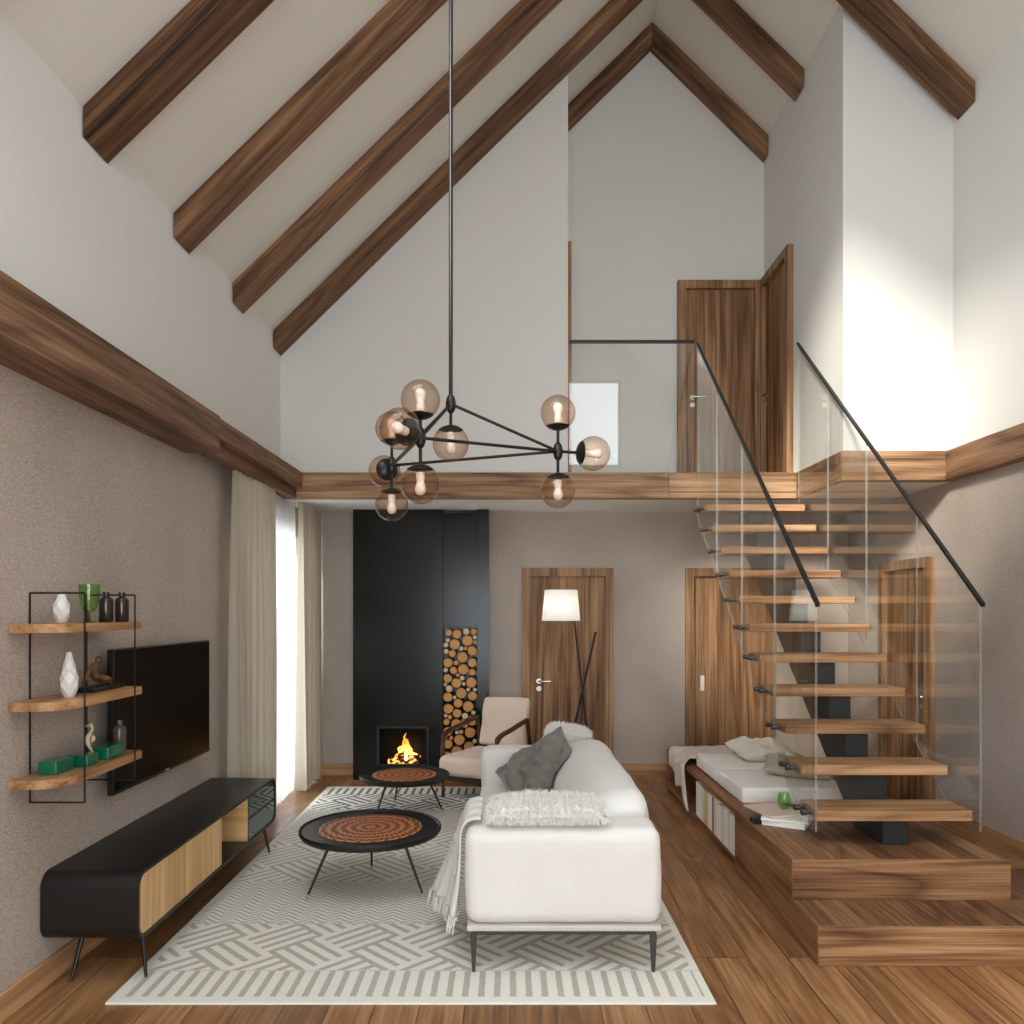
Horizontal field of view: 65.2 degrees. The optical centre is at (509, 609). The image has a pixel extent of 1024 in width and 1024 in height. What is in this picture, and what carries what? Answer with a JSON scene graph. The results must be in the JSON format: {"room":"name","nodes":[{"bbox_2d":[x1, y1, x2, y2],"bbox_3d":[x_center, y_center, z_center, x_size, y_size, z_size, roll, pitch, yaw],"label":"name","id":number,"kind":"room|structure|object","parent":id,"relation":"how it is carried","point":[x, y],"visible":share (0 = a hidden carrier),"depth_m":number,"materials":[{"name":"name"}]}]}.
{"room":"living room","nodes":[
{"label":"living room","id":0,"kind":"room"},
{"bbox_2d":[0,10,297,992],"bbox_3d":[-2.140,-0.376,3.400,0.200,4.052,9.600,0,0,0],"label":"wall","id":1,"kind":"structure","parent":0,"point":[89,498],"depth_m":3.91,"materials":[{"name":"beige paint"}]},
{"bbox_2d":[0,938,105,1023],"bbox_3d":[-2.032,1.591,2.200,0.016,0.117,6.800,0,0,0],"label":"baseboard","id":2,"kind":"structure","parent":1,"relation":"attached to","point":[35,981],"depth_m":3.46,"materials":[{"name":"brown wood"}]},
{"bbox_2d":[9,592,141,802],"bbox_3d":[-1.919,0.372,3.615,0.240,0.896,0.730,0,0,0],"label":"wall shelf","id":3,"kind":"object","parent":1,"relation":"attached to","point":[32,781],"visible":0.96,"depth_m":3.39,"materials":[{"name":"brown wood"}]},
{"bbox_2d":[38,756,73,774],"bbox_3d":[-1.945,0.667,3.430,0.080,0.055,0.140,0,0,0],"label":"glass box","id":4,"kind":"object","parent":3,"relation":"on","point":[56,765],"visible":1,"depth_m":3.38,"materials":[{"name":"teal glass"}]},
{"bbox_2d":[53,594,69,622],"bbox_3d":[-1.945,-0.009,3.470,0.072,0.132,0.066,0,0,0],"label":"vase","id":5,"kind":"object","parent":3,"relation":"on","point":[61,606],"visible":0.91,"depth_m":3.45,"materials":[{"name":"white ceramic"}]},
{"bbox_2d":[59,652,78,696],"bbox_3d":[-1.912,0.280,3.470,0.077,0.195,0.074,0,0,0],"label":"vase","id":6,"kind":"object","parent":3,"relation":"on","point":[69,678],"visible":1,"depth_m":3.45,"materials":[{"name":"white ceramic"}]},
{"bbox_2d":[66,752,98,766],"bbox_3d":[-1.915,0.668,3.580,0.100,0.052,0.100,0,0,0],"label":"glass box","id":7,"kind":"object","parent":3,"relation":"on","point":[92,758],"visible":0.83,"depth_m":3.55,"materials":[{"name":"teal glass"}]},
{"bbox_2d":[86,723,94,751],"bbox_3d":[-1.923,0.602,3.665,0.057,0.175,0.024,0,0,0],"label":"seahorse","id":8,"kind":"object","parent":7,"relation":"on","point":[88,736],"visible":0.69,"depth_m":3.66,"materials":[{"name":"beige ceramic"}]},
{"bbox_2d":[77,656,123,692],"bbox_3d":[-1.940,0.297,3.785,0.090,0.160,0.290,0,0,0],"label":"figurine","id":9,"kind":"object","parent":3,"relation":"on","point":[105,681],"visible":0.95,"depth_m":3.75,"materials":[{"name":"brown wood"}]},
{"bbox_2d":[88,742,123,759],"bbox_3d":[-1.907,0.665,3.780,0.095,0.058,0.160,0,0,0],"label":"glass box","id":10,"kind":"object","parent":3,"relation":"on","point":[107,750],"visible":0.84,"depth_m":3.73,"materials":[{"name":"teal glass"}]},
{"bbox_2d":[99,592,113,621],"bbox_3d":[-1.900,-0.013,3.765,0.062,0.142,0.062,0,0,0],"label":"bottle","id":11,"kind":"object","parent":3,"relation":"on","point":[106,603],"visible":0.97,"depth_m":3.74,"materials":[{"name":"brown glass"}]},
{"bbox_2d":[113,719,125,751],"bbox_3d":[-1.905,0.616,3.905,0.060,0.158,0.060,0,0,0],"label":"bottle","id":12,"kind":"object","parent":3,"relation":"on","point":[119,731],"visible":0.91,"depth_m":3.88,"materials":[{"name":"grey glass"}]},
{"bbox_2d":[115,592,128,621],"bbox_3d":[-1.865,-0.013,3.845,0.062,0.142,0.062,0,0,0],"label":"bottle","id":13,"kind":"object","parent":3,"relation":"on","point":[121,603],"visible":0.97,"depth_m":3.82,"materials":[{"name":"brown glass"}]},
{"bbox_2d":[0,270,219,452],"bbox_3d":[-1.925,-1.096,1.900,0.230,0.232,6.200,0,0,0],"label":"wooden beam","id":14,"kind":"structure","parent":1,"relation":"attached to","point":[39,341],"depth_m":3.53,"materials":[{"name":"brown wood"}]},
{"bbox_2d":[107,640,208,795],"bbox_3d":[-1.994,0.556,4.570,0.089,0.723,1.260,0,0,0],"label":"television","id":15,"kind":"object","parent":1,"relation":"attached to","point":[172,707],"visible":0.99,"depth_m":4.48,"materials":[{"name":"black"}]},
{"bbox_2d":[199,418,301,497],"bbox_3d":[-1.926,-1.091,5.995,0.228,0.223,1.989,0,0,0],"label":"trim","id":16,"kind":"structure","parent":1,"relation":"attached to","point":[239,452],"depth_m":5.77,"materials":[{"name":"brown wood"}]},
{"bbox_2d":[227,470,276,796],"bbox_3d":[-1.921,0.332,6.030,0.126,2.613,0.980,0,0,0],"label":"drape","id":17,"kind":"object","parent":1,"relation":"hanging from","point":[252,620],"visible":0.8,"depth_m":5.95,"materials":[{"name":"fabric"}]},
{"bbox_2d":[281,75,567,471],"bbox_3d":[-0.762,-3.056,7.557,2.556,3.712,0.886,0,0,0],"label":"wall","id":18,"kind":"structure","parent":0,"point":[389,330],"depth_m":7.11,"materials":[{"name":"white paint"}]},
{"bbox_2d":[277,472,667,499],"bbox_3d":[-0.327,-1.091,7.040,3.424,0.225,0.100,0,0,0],"label":"wooden beam","id":19,"kind":"structure","parent":18,"relation":"attached to","point":[315,485],"depth_m":6.99,"materials":[{"name":"brown wood"}]},
{"bbox_2d":[569,340,694,343],"bbox_3d":[1.070,-1.787,7.036,1.100,1.166,0.036,0,0,0],"label":"loft railing","id":20,"kind":"object","parent":19,"relation":"on","point":[570,341],"visible":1,"depth_m":7.02,"materials":[{"name":"black metal"}]},
{"bbox_2d":[568,241,571,471],"bbox_3d":[0.532,-2.240,7.157,0.031,2.080,0.086,0,0,0],"label":"trim","id":21,"kind":"structure","parent":18,"relation":"attached to","point":[569,242],"depth_m":7.11,"materials":[{"name":"brown wood"}]},
{"bbox_2d":[0,0,1023,329],"bbox_3d":[0.670,-4.093,3.400,5.820,3.774,9.600,0,0,0],"label":"ceiling","id":22,"kind":"structure","parent":0,"point":[84,43],"depth_m":5.52,"materials":[{"name":"white paint"}]},
{"bbox_2d":[83,0,273,163],"bbox_3d":[-0.319,-4.014,3.930,3.434,3.515,0.240,0,0,0],"label":"rafter","id":23,"kind":"object","parent":22,"relation":"attached to","point":[201,30],"visible":1,"depth_m":3.87,"materials":[{"name":"brown wood"}]},
{"bbox_2d":[174,0,447,253],"bbox_3d":[-0.319,-4.014,4.957,3.434,3.515,0.240,0,0,0],"label":"rafter","id":24,"kind":"object","parent":22,"relation":"attached to","point":[397,21],"visible":1,"depth_m":4.88,"materials":[{"name":"brown wood"}]},
{"bbox_2d":[233,0,562,313],"bbox_3d":[-0.319,-4.014,5.988,3.434,3.515,0.234,0,0,0],"label":"rafter","id":25,"kind":"object","parent":22,"relation":"attached to","point":[485,55],"visible":1,"depth_m":5.89,"materials":[{"name":"brown wood"}]},
{"bbox_2d":[273,0,642,355],"bbox_3d":[-0.319,-4.014,6.992,3.434,3.515,0.235,0,0,0],"label":"rafter","id":26,"kind":"object","parent":22,"relation":"attached to","point":[613,12],"visible":1,"depth_m":6.88,"materials":[{"name":"brown wood"}]},
{"bbox_2d":[368,0,609,520],"bbox_3d":[-0.129,-2.290,3.764,1.226,3.658,1.128,0,0,0],"label":"chandelier","id":27,"kind":"object","parent":22,"relation":"hanging from","point":[407,432],"visible":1,"depth_m":3.73,"materials":[{"name":"black metal"}]},
{"bbox_2d":[376,458,397,479],"bbox_3d":[-0.641,-0.737,4.183,0.116,0.116,0.028,0,0,-20],"label":"socket","id":28,"kind":"object","parent":27,"relation":"attached to","point":[381,467],"depth_m":4.17,"materials":[{"name":"black metal"}]},
{"bbox_2d":[380,438,399,444],"bbox_3d":[-0.603,-0.852,4.080,0.116,0.028,0.116,0,0,0],"label":"socket","id":29,"kind":"object","parent":27,"relation":"attached to","point":[389,441],"depth_m":4.05,"materials":[{"name":"black metal"}]},
{"bbox_2d":[381,487,402,493],"bbox_3d":[-0.603,-0.612,4.080,0.116,0.028,0.116,0,0,0],"label":"socket","id":30,"kind":"object","parent":27,"relation":"attached to","point":[391,490],"depth_m":4.05,"materials":[{"name":"black metal"}]},
{"bbox_2d":[395,418,419,445],"bbox_3d":[-0.424,-0.742,3.345,0.116,0.116,0.028,0,0,20],"label":"socket","id":31,"kind":"object","parent":27,"relation":"attached to","point":[410,437],"depth_m":3.33,"materials":[{"name":"black metal"}]},
{"bbox_2d":[407,464,433,471],"bbox_3d":[-0.386,-0.617,3.448,0.116,0.028,0.116,0,0,0],"label":"socket","id":32,"kind":"object","parent":27,"relation":"attached to","point":[417,467],"depth_m":3.42,"materials":[{"name":"black metal"}]},
{"bbox_2d":[407,411,433,419],"bbox_3d":[-0.386,-0.832,3.448,0.116,0.028,0.116,0,0,0],"label":"socket","id":33,"kind":"object","parent":27,"relation":"attached to","point":[421,415],"depth_m":3.42,"materials":[{"name":"black metal"}]},
{"bbox_2d":[438,425,462,431],"bbox_3d":[-0.276,-0.852,3.735,0.116,0.028,0.116,0,0,0],"label":"socket","id":34,"kind":"object","parent":27,"relation":"attached to","point":[447,428],"depth_m":3.71,"materials":[{"name":"black metal"}]},
{"bbox_2d":[546,472,569,478],"bbox_3d":[0.233,-0.655,3.883,0.116,0.028,0.116,0,0,0],"label":"socket","id":35,"kind":"object","parent":27,"relation":"attached to","point":[557,475],"depth_m":3.85,"materials":[{"name":"black metal"}]},
{"bbox_2d":[546,423,569,430],"bbox_3d":[0.233,-0.883,3.883,0.116,0.028,0.116,0,0,0],"label":"socket","id":36,"kind":"object","parent":27,"relation":"attached to","point":[554,426],"depth_m":3.85,"materials":[{"name":"black metal"}]},
{"bbox_2d":[576,441,585,464],"bbox_3d":[0.338,-0.770,3.916,0.028,0.116,0.116,0,0,-18],"label":"socket","id":37,"kind":"object","parent":27,"relation":"attached to","point":[580,450],"depth_m":3.89,"materials":[{"name":"black metal"}]},
{"bbox_2d":[568,23,651,131],"bbox_3d":[0.959,-5.244,7.923,0.878,1.055,0.145,0,0,0],"label":"rafter","id":38,"kind":"object","parent":22,"relation":"attached to","point":[640,46],"visible":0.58,"depth_m":7.85,"materials":[{"name":"brown wood"}]},
{"bbox_2d":[650,23,767,162],"bbox_3d":[1.969,-5.118,7.923,1.134,1.307,0.145,0,0,0],"label":"rafter","id":39,"kind":"object","parent":22,"relation":"attached to","point":[663,48],"visible":0.9,"depth_m":7.85,"materials":[{"name":"brown wood"}]},
{"bbox_2d":[692,0,803,100],"bbox_3d":[1.969,-5.143,7.000,1.134,1.257,0.220,0,0,0],"label":"rafter","id":40,"kind":"object","parent":22,"relation":"attached to","point":[728,15],"visible":1,"depth_m":6.94,"materials":[{"name":"brown wood"}]},
{"bbox_2d":[836,0,974,119],"bbox_3d":[2.389,-4.731,5.915,1.974,2.082,0.230,0,0,0],"label":"rafter","id":41,"kind":"object","parent":22,"relation":"attached to","point":[910,45],"visible":1,"depth_m":5.87,"materials":[{"name":"brown wood"}]},
{"bbox_2d":[2,775,1023,1023],"bbox_3d":[0.670,1.710,3.400,5.820,0.120,9.600,0,0,0],"label":"floor","id":42,"kind":"structure","parent":0,"point":[754,970],"depth_m":3.53,"materials":[{"name":"brown wood"}]},
{"bbox_2d":[40,778,275,981],"bbox_3d":[-1.823,1.398,4.487,0.425,0.509,2.045,0,0,0],"label":"media console","id":43,"kind":"object","parent":42,"relation":"on","point":[129,881],"visible":1,"depth_m":3.80,"materials":[{"name":"black paint"}]},
{"bbox_2d":[105,787,715,1004],"bbox_3d":[-0.414,1.643,5.378,2.552,0.011,4.085,0,0,0],"label":"rug","id":44,"kind":"object","parent":42,"relation":"on","point":[362,935],"visible":0.74,"depth_m":3.88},
{"bbox_2d":[298,809,440,900],"bbox_3d":[-0.817,1.453,4.700,0.824,0.369,0.824,0,0,0],"label":"coffee table","id":45,"kind":"object","parent":44,"relation":"on","point":[371,831],"visible":1,"depth_m":4.60,"materials":[{"name":"black paint"}]},
{"bbox_2d":[359,765,448,811],"bbox_3d":[-0.856,1.483,6.500,0.725,0.309,0.725,0,0,0],"label":"coffee table","id":46,"kind":"object","parent":44,"relation":"on","point":[397,776],"visible":0.99,"depth_m":6.43,"materials":[{"name":"black paint"}]},
{"bbox_2d":[439,697,531,796],"bbox_3d":[-0.197,1.224,7.167,0.589,0.827,0.836,0,0,28],"label":"armchair","id":47,"kind":"object","parent":44,"relation":"on","point":[505,720],"visible":0.73,"depth_m":7.32,"materials":[{"name":"beige fabric"}]},
{"bbox_2d":[465,739,660,971],"bbox_3d":[0.245,1.262,4.751,0.911,0.748,2.309,0,0,0],"label":"sofa","id":48,"kind":"object","parent":44,"relation":"on","point":[530,880],"visible":0.74,"depth_m":3.60,"materials":[{"name":"fabric"}]},
{"bbox_2d":[427,796,482,934],"bbox_3d":[-0.236,1.232,3.925,0.249,0.593,0.533,0,0,-17],"label":"throw blanket","id":49,"kind":"object","parent":48,"relation":"hanging from","point":[446,884],"visible":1,"depth_m":3.87,"materials":[{"name":"white fabric"}]},
{"bbox_2d":[480,784,552,815],"bbox_3d":[0.146,1.325,4.769,0.712,0.209,1.776,0,0,0],"label":"seat cushion","id":50,"kind":"object","parent":48,"relation":"on","point":[488,790],"depth_m":5.40,"materials":[{"name":"fabric"}]},
{"bbox_2d":[495,726,571,793],"bbox_3d":[0.155,1.005,5.357,0.523,0.418,0.380,0,0,0],"label":"cushion","id":51,"kind":"object","parent":48,"relation":"on","point":[535,766],"visible":0.9,"depth_m":5.30,"materials":[{"name":"grey fabric"}]},
{"bbox_2d":[483,788,609,827],"bbox_3d":[0.175,0.906,3.713,0.606,0.144,0.297,0,0,0],"label":"cushion","id":52,"kind":"object","parent":48,"relation":"on","point":[540,808],"visible":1,"depth_m":3.63,"materials":[{"name":"white fabric"}]},
{"bbox_2d":[542,721,594,744],"bbox_3d":[0.422,0.890,5.814,0.390,0.172,0.234,0,0,13],"label":"cushion","id":53,"kind":"object","parent":48,"relation":"on","point":[573,732],"visible":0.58,"depth_m":5.76,"materials":[{"name":"white fabric"}]},
{"bbox_2d":[542,590,596,728],"bbox_3d":[0.523,0.734,7.316,0.478,1.836,0.351,0,0,32],"label":"floor lamp","id":54,"kind":"object","parent":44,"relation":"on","point":[558,605],"visible":0.91,"depth_m":7.24,"materials":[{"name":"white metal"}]},
{"bbox_2d":[353,509,488,779],"bbox_3d":[-0.866,0.336,7.886,1.321,2.628,0.227,0,0,0],"label":"fireplace","id":55,"kind":"object","parent":42,"relation":"on","point":[423,574],"visible":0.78,"depth_m":7.78,"materials":[{"name":"grey metal"}]},
{"bbox_2d":[388,734,420,763],"bbox_3d":[-1.039,1.367,7.886,0.327,0.301,0.119,0,0,0],"label":"fire","id":56,"kind":"object","parent":55,"relation":"in","point":[406,757],"visible":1,"depth_m":7.86,"materials":[{"name":"orange wood"}]},
{"bbox_2d":[463,699,473,711],"bbox_3d":[-0.406,0.940,7.870,0.106,0.106,0.170,0,0,0],"label":"log","id":57,"kind":"object","parent":55,"relation":"in","point":[468,705],"visible":0.96,"depth_m":7.79,"materials":[{"name":"brown wood"}]},
{"bbox_2d":[465,725,475,737],"bbox_3d":[-0.387,1.192,7.870,0.106,0.106,0.170,0,0,0],"label":"log","id":58,"kind":"object","parent":55,"relation":"in","point":[470,731],"visible":0.89,"depth_m":7.79,"materials":[{"name":"brown wood"}]},
{"bbox_2d":[466,676,477,687],"bbox_3d":[-0.375,0.707,7.880,0.106,0.106,0.170,0,0,0],"label":"log","id":59,"kind":"object","parent":55,"relation":"in","point":[471,681],"visible":0.96,"depth_m":7.79,"materials":[{"name":"brown wood"}]},
{"bbox_3d":[-0.517,1.456,7.874,0.036,0.036,0.170,0,0,0],"label":"log","id":60,"kind":"object","parent":55,"relation":"in","visible":0},
{"bbox_2d":[451,744,462,752],"bbox_3d":[-0.517,1.377,7.870,0.106,0.106,0.170,0,0,0],"label":"log","id":61,"kind":"object","parent":60,"relation":"on","point":[455,748],"visible":0.5,"depth_m":7.79,"materials":[{"name":"brown wood"}]},
{"bbox_2d":[454,733,465,744],"bbox_3d":[-0.491,1.265,7.869,0.106,0.106,0.170,0,0,0],"label":"log","id":62,"kind":"object","parent":61,"relation":"on","point":[459,739],"visible":0.93,"depth_m":7.79,"materials":[{"name":"brown wood"}]},
{"bbox_3d":[-0.516,1.193,7.873,0.035,0.035,0.170,0,0,0],"label":"log","id":63,"kind":"object","parent":62,"relation":"on","visible":0},
{"bbox_2d":[451,717,461,729],"bbox_3d":[-0.521,1.115,7.876,0.106,0.106,0.170,0,0,0],"label":"log","id":64,"kind":"object","parent":63,"relation":"on","point":[455,721],"visible":0.48,"depth_m":7.79,"materials":[{"name":"brown wood"}]},
{"bbox_2d":[453,707,462,717],"bbox_3d":[-0.514,1.008,7.878,0.087,0.087,0.170,0,0,0],"label":"log","id":65,"kind":"object","parent":64,"relation":"on","point":[457,712],"visible":0.95,"depth_m":7.79,"materials":[{"name":"brown wood"}]},
{"bbox_2d":[454,697,463,707],"bbox_3d":[-0.503,0.907,7.874,0.088,0.088,0.170,0,0,0],"label":"log","id":66,"kind":"object","parent":65,"relation":"on","point":[458,702],"visible":0.84,"depth_m":7.79,"materials":[{"name":"brown wood"}]},
{"bbox_2d":[456,686,467,698],"bbox_3d":[-0.473,0.811,7.879,0.106,0.106,0.170,0,0,0],"label":"log","id":67,"kind":"object","parent":66,"relation":"on","point":[461,692],"visible":0.95,"depth_m":7.79,"materials":[{"name":"brown wood"}]},
{"bbox_3d":[-0.464,0.664,7.876,0.047,0.047,0.170,0,0,0],"label":"log","id":68,"kind":"object","parent":55,"relation":"in","visible":0},
{"bbox_2d":[458,663,469,674],"bbox_3d":[-0.453,0.578,7.875,0.106,0.106,0.170,0,0,0],"label":"log","id":69,"kind":"object","parent":68,"relation":"on","point":[463,668],"visible":0.96,"depth_m":7.79,"materials":[{"name":"brown wood"}]},
{"bbox_2d":[457,651,468,662],"bbox_3d":[-0.461,0.461,7.873,0.106,0.106,0.170,0,0,0],"label":"log","id":70,"kind":"object","parent":69,"relation":"on","point":[462,657],"visible":1,"depth_m":7.79,"materials":[{"name":"brown wood"}]},
{"bbox_2d":[667,749,1023,965],"bbox_3d":[2.362,1.456,5.503,1.875,0.385,3.595,0,0,0],"label":"platform","id":71,"kind":"object","parent":42,"relation":"on","point":[846,897],"visible":0.76,"depth_m":4.04,"materials":[{"name":"brown wood"}]},
{"bbox_2d":[668,745,733,811],"bbox_3d":[1.644,1.385,6.714,0.515,0.402,0.844,0,0,0],"label":"throw blanket","id":72,"kind":"object","parent":71,"relation":"on","point":[678,755],"visible":0.84,"depth_m":6.75,"materials":[{"name":"beige fabric"}]},
{"bbox_2d":[698,784,704,818],"bbox_3d":[1.526,1.455,6.068,0.173,0.249,0.089,0,0,0],"label":"book","id":73,"kind":"object","parent":71,"relation":"in","point":[699,785],"visible":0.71,"depth_m":6.07,"materials":[{"name":"white paper"}]},
{"bbox_2d":[701,787,706,821],"bbox_3d":[1.526,1.456,5.982,0.173,0.247,0.063,0,0,0],"label":"book","id":74,"kind":"object","parent":71,"relation":"in","point":[702,788],"visible":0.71,"depth_m":5.98,"materials":[{"name":"beige paper"}]},
{"bbox_2d":[704,789,709,826],"bbox_3d":[1.526,1.455,5.880,0.173,0.250,0.108,0,0,0],"label":"book","id":75,"kind":"object","parent":71,"relation":"in","point":[706,791],"visible":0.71,"depth_m":5.89,"materials":[{"name":"yellow paper"}]},
{"bbox_2d":[708,792,715,830],"bbox_3d":[1.526,1.452,5.760,0.173,0.255,0.108,0,0,0],"label":"book","id":76,"kind":"object","parent":71,"relation":"in","point":[710,795],"visible":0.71,"depth_m":5.75,"materials":[{"name":"white paper"}]},
{"bbox_2d":[714,797,721,836],"bbox_3d":[1.526,1.451,5.609,0.173,0.258,0.076,0,0,0],"label":"book","id":77,"kind":"object","parent":71,"relation":"in","point":[716,800],"visible":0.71,"depth_m":5.60,"materials":[{"name":"beige paper"}]},
{"bbox_2d":[717,803,723,840],"bbox_3d":[1.526,1.460,5.513,0.173,0.239,0.096,0,0,0],"label":"book","id":78,"kind":"object","parent":71,"relation":"in","point":[718,804],"visible":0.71,"depth_m":5.52,"materials":[{"name":"white paper"}]},
{"bbox_2d":[721,805,724,843],"bbox_3d":[1.526,1.456,5.423,0.173,0.247,0.063,0,0,0],"label":"book","id":79,"kind":"object","parent":71,"relation":"in","point":[722,806],"visible":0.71,"depth_m":5.42,"materials":[{"name":"beige paper"}]},
{"bbox_2d":[724,806,731,847],"bbox_3d":[1.526,1.448,5.337,0.173,0.263,0.076,0,0,0],"label":"book","id":80,"kind":"object","parent":71,"relation":"in","point":[726,809],"visible":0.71,"depth_m":5.32,"materials":[{"name":"white paper"}]},
{"bbox_2d":[696,753,765,781],"bbox_3d":[1.863,1.208,6.160,0.717,0.109,0.624,0,0,0],"label":"mattress","id":81,"kind":"object","parent":71,"relation":"on","point":[709,763],"visible":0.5,"depth_m":6.10,"materials":[{"name":"white fabric"}]},
{"bbox_2d":[724,736,796,761],"bbox_3d":[1.950,1.071,6.220,0.462,0.157,0.356,0,0,-8],"label":"pillow","id":82,"kind":"object","parent":81,"relation":"on","point":[755,749],"visible":0.8,"depth_m":6.12,"materials":[{"name":"fabric"}]},
{"bbox_2d":[730,813,734,855],"bbox_3d":[1.526,1.453,5.160,0.173,0.252,0.148,0,0,0],"label":"book","id":83,"kind":"object","parent":71,"relation":"in","point":[732,815],"visible":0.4,"depth_m":5.17,"materials":[{"name":"white paper"}]},
{"bbox_2d":[717,769,842,803],"bbox_3d":[1.863,1.208,5.511,0.718,0.109,0.654,0,0,0],"label":"mattress","id":84,"kind":"object","parent":71,"relation":"on","point":[749,786],"visible":0.66,"depth_m":5.25,"materials":[{"name":"white fabric"}]},
{"bbox_2d":[762,753,832,779],"bbox_3d":[2.020,1.092,5.620,0.462,0.115,0.358,0,0,20],"label":"pillow","id":85,"kind":"object","parent":84,"relation":"on","point":[771,766],"visible":0.57,"depth_m":5.52,"materials":[{"name":"grey fabric"}]},
{"bbox_2d":[762,816,813,829],"bbox_3d":[1.665,1.249,4.783,0.243,0.028,0.310,0,0,30],"label":"book","id":86,"kind":"object","parent":71,"relation":"on","point":[770,823],"visible":0.41,"depth_m":4.65,"materials":[{"name":"white paper"}]},
{"bbox_2d":[761,807,808,824],"bbox_3d":[1.655,1.226,4.800,0.260,0.014,0.340,0,0,22],"label":"magazine","id":87,"kind":"object","parent":86,"relation":"on","point":[801,819],"visible":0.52,"depth_m":4.66,"materials":[{"name":"white paper"}]},
{"bbox_2d":[743,802,805,818],"bbox_3d":[1.600,1.212,4.845,0.240,0.012,0.300,0,0,-14],"label":"magazine","id":88,"kind":"object","parent":87,"relation":"on","point":[770,810],"visible":0.92,"depth_m":4.81,"materials":[{"name":"beige paper"}]},
{"bbox_2d":[694,342,984,844],"bbox_3d":[2.037,-0.524,5.593,0.918,3.573,2.785,0,0,0],"label":"staircase","id":89,"kind":"structure","parent":71,"relation":"on","point":[861,779],"depth_m":5.03,"materials":[{"name":"brown wood"}]},
{"bbox_2d":[321,52,847,762],"bbox_3d":[0.670,-2.065,8.100,5.420,7.430,0.200,0,0,0],"label":"wall","id":90,"kind":"structure","parent":0,"point":[661,192],"depth_m":8.00,"materials":[{"name":"white paint"}]},
{"bbox_2d":[322,763,666,774],"bbox_3d":[0.670,1.591,7.992,5.420,0.117,0.016,0,0,0],"label":"baseboard","id":91,"kind":"structure","parent":90,"relation":"attached to","point":[327,768],"depth_m":7.98,"materials":[{"name":"brown wood"}]},
{"bbox_2d":[522,568,612,753],"bbox_3d":[0.577,0.617,7.963,0.903,2.067,0.072,0,0,0],"label":"door","id":92,"kind":"structure","parent":90,"relation":"in","point":[550,669],"depth_m":7.99,"materials":[{"name":"brown wood"}]},
{"bbox_2d":[677,280,759,471],"bbox_3d":[2.092,-2.240,7.963,0.845,2.080,0.072,0,0,0],"label":"door","id":93,"kind":"structure","parent":90,"relation":"in","point":[723,316],"depth_m":7.99,"materials":[{"name":"brown wood"}]},
{"bbox_2d":[685,568,774,747],"bbox_3d":[2.190,0.617,7.972,0.880,2.067,0.054,0,0,0],"label":"door","id":94,"kind":"structure","parent":90,"relation":"in","point":[722,705],"depth_m":7.99,"materials":[{"name":"brown wood"}]},
{"bbox_2d":[287,482,949,511],"bbox_3d":[0.670,-1.090,7.065,5.420,0.220,1.870,0,0,0],"label":"ceiling","id":95,"kind":"structure","parent":0,"point":[844,496],"depth_m":7.29,"materials":[{"name":"white"}]},
{"bbox_2d":[275,494,295,805],"bbox_3d":[-1.985,0.332,6.890,0.083,2.613,0.960,0,0,0],"label":"window","id":96,"kind":"structure","parent":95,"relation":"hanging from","point":[285,510],"depth_m":7.05,"materials":[{"name":"white glass"}]},
{"bbox_2d":[294,502,321,790],"bbox_3d":[-1.899,0.332,7.605,0.124,2.613,0.750,0,0,0],"label":"drape","id":97,"kind":"object","parent":95,"relation":"hanging from","point":[308,671],"visible":1,"depth_m":7.52,"materials":[{"name":"fabric"}]},
{"bbox_2d":[666,472,799,499],"bbox_3d":[1.964,-1.091,7.040,1.153,0.225,0.100,0,0,0],"label":"trim","id":98,"kind":"structure","parent":95,"relation":"attached to","point":[681,485],"depth_m":6.99,"materials":[{"name":"brown wood"}]},
{"bbox_2d":[796,453,841,497],"bbox_3d":[2.526,-1.091,6.561,0.048,0.225,0.859,0,0,0],"label":"trim","id":99,"kind":"structure","parent":95,"relation":"attached to","point":[821,475],"depth_m":6.51,"materials":[{"name":"brown wood"}]},
{"bbox_2d":[764,5,952,471],"bbox_3d":[2.960,-2.930,7.050,0.840,3.460,1.900,0,0,0],"label":"wall","id":100,"kind":"structure","parent":0,"point":[858,168],"depth_m":6.10,"materials":[{"name":"white paint"}]},
{"bbox_2d":[760,244,792,471],"bbox_3d":[2.503,-2.240,7.580,0.072,2.080,0.820,0,0,0],"label":"door","id":101,"kind":"structure","parent":100,"relation":"attached to","point":[776,285],"depth_m":7.53,"materials":[{"name":"brown wood"}]},
{"bbox_2d":[848,27,1023,842],"bbox_3d":[3.480,-1.093,3.400,0.200,5.486,9.600,0,0,0],"label":"wall","id":102,"kind":"structure","parent":0,"point":[978,519],"depth_m":5.75,"materials":[{"name":"white paint"}]},
{"bbox_2d":[837,451,945,481],"bbox_3d":[2.896,-1.091,6.082,0.788,0.225,0.095,0,0,0],"label":"trim","id":103,"kind":"structure","parent":102,"relation":"attached to","point":[852,466],"depth_m":6.04,"materials":[{"name":"brown wood"}]},
{"bbox_2d":[878,556,934,798],"bbox_3d":[3.343,0.613,6.792,0.072,2.075,0.876,0,0,0],"label":"door","id":104,"kind":"structure","parent":102,"relation":"in","point":[906,598],"depth_m":6.76,"materials":[{"name":"brown wood"}]},
{"bbox_2d":[941,820,1023,861],"bbox_3d":[3.372,1.591,3.390,0.016,0.117,9.180,0,0,0],"label":"baseboard","id":105,"kind":"structure","parent":102,"relation":"attached to","point":[1000,841],"depth_m":5.59,"materials":[{"name":"brown wood"}]},
{"bbox_2d":[942,423,1023,481],"bbox_3d":[3.335,-1.091,2.465,0.090,0.223,7.330,0,0,0],"label":"trim","id":106,"kind":"structure","parent":102,"relation":"attached to","point":[1005,447],"depth_m":5.54,"materials":[{"name":"brown wood"}]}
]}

